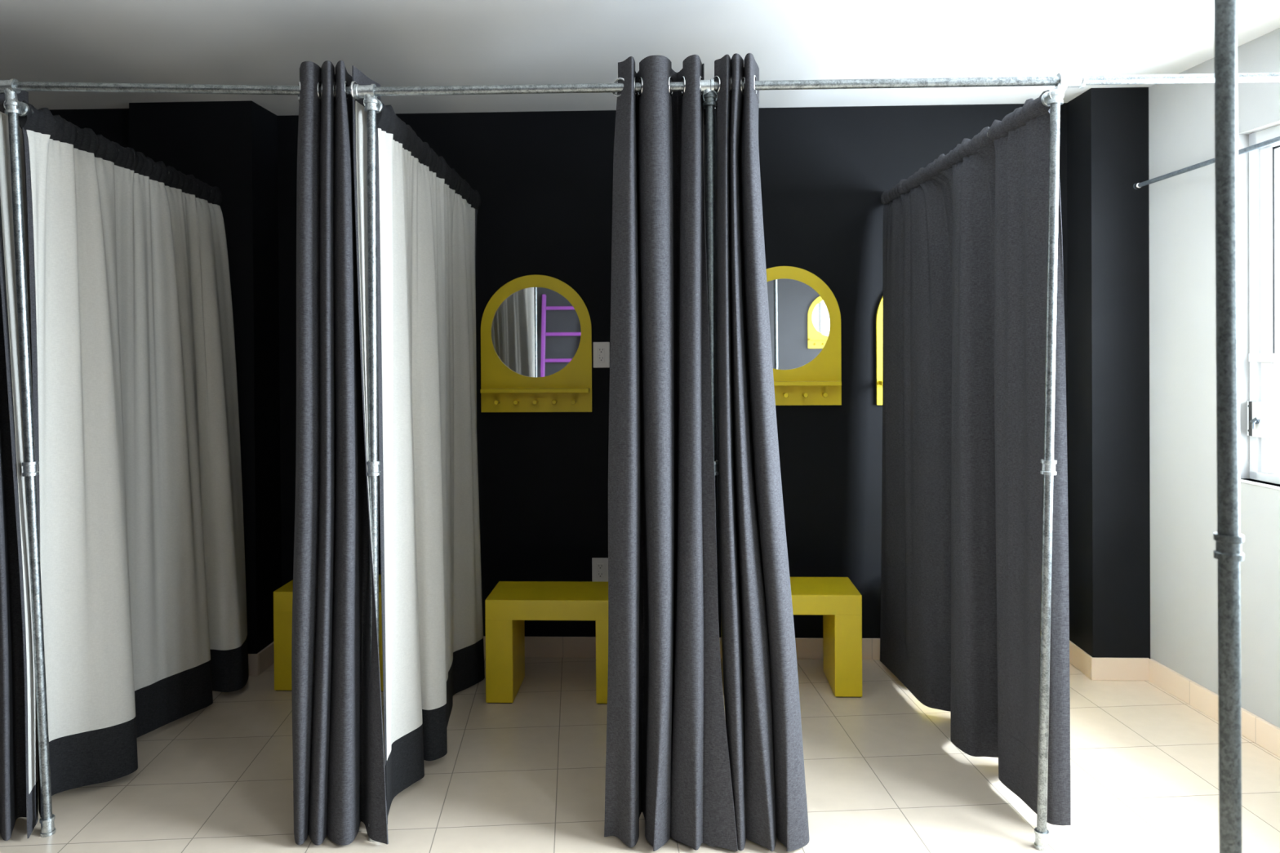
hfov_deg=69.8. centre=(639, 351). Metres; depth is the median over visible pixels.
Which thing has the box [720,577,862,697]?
bench
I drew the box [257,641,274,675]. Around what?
baseboard
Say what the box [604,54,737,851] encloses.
curtain
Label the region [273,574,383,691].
bench
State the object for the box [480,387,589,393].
shelf
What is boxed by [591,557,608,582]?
wall outlet
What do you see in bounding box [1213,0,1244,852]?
post
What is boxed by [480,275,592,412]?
wall mirror
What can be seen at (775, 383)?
shelf
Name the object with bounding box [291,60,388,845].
curtain
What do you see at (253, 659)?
baseboard
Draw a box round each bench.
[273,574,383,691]
[484,581,608,704]
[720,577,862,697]
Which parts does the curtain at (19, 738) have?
panel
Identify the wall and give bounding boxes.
[48,108,129,147]
[128,100,281,653]
[277,102,1068,638]
[1066,87,1150,658]
[1148,27,1279,728]
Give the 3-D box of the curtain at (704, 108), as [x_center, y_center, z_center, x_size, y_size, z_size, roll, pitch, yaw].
[0.229,0.336,3.719,0.092,2.312,1.613,0,0,0]
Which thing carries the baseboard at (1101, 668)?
attached to the wall at (1108, 219)
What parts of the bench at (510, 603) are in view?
leg, seat, leg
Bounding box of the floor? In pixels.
[0,657,1279,852]
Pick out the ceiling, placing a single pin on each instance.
(266, 42)
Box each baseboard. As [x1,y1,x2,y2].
[248,653,258,675]
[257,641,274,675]
[483,635,879,659]
[1069,640,1092,679]
[1090,657,1149,680]
[1148,658,1279,757]
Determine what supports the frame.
on the floor
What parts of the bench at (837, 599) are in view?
leg, seat, leg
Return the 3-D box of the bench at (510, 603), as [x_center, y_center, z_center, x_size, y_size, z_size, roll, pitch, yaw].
[-0.364,1.298,4.120,0.598,0.450,0.318,0,0,2]
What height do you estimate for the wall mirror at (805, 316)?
0.681 m
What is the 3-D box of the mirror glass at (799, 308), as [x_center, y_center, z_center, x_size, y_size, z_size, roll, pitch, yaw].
[0.707,-0.132,4.506,0.449,0.449,0.012,0,0,2]
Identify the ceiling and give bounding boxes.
[0,0,1279,115]
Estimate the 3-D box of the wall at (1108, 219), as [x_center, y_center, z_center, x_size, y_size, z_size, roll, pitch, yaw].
[2.294,0.150,4.327,0.438,2.710,0.260,0,0,2]
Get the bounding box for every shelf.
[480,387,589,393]
[773,381,841,386]
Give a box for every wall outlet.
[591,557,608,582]
[592,342,609,368]
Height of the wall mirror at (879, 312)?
0.676 m
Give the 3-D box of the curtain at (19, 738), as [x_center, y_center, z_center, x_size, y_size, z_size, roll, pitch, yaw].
[-2.100,0.323,2.954,0.266,2.413,0.317,-1,0,-31]
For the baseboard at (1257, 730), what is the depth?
3.81 m
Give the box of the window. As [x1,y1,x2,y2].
[1240,124,1279,490]
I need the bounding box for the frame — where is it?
[0,72,1279,851]
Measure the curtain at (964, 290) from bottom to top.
2.304 m
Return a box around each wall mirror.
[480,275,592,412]
[766,266,841,405]
[875,297,882,404]
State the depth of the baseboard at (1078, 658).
4.32 m
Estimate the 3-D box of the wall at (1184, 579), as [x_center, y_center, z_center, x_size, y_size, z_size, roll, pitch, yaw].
[2.613,0.167,1.149,0.140,2.710,6.616,0,0,-4]
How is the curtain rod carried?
attached to the wall at (1184, 579)
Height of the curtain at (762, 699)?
2.413 m
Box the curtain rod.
[1133,136,1279,189]
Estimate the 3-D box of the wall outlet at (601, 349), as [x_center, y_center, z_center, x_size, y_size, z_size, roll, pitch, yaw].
[-0.191,0.018,4.544,0.082,0.127,0.010,0,0,2]
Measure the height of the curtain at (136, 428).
2.326 m
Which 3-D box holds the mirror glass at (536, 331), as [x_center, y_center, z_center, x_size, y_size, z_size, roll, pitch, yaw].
[-0.514,-0.094,4.552,0.449,0.449,0.012,0,0,2]
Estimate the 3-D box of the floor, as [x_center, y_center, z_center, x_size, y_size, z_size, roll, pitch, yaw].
[-0.492,1.591,1.323,7.600,0.100,6.690,0,0,2]
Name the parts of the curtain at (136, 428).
panel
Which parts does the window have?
latch plate, sill, sash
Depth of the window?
3.56 m
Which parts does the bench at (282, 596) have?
leg, seat, leg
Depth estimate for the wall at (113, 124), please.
4.45 m
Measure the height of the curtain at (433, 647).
2.317 m
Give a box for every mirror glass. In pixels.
[491,287,581,377]
[767,278,830,369]
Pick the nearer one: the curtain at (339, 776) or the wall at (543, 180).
the curtain at (339, 776)
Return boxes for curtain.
[0,90,38,840]
[18,100,248,817]
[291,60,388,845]
[376,97,484,821]
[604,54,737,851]
[703,108,718,603]
[713,53,808,851]
[880,90,1071,825]
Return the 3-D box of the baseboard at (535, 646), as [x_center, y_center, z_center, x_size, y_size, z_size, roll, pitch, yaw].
[0.144,1.466,4.540,3.892,0.102,0.011,0,0,2]
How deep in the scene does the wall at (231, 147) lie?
4.34 m

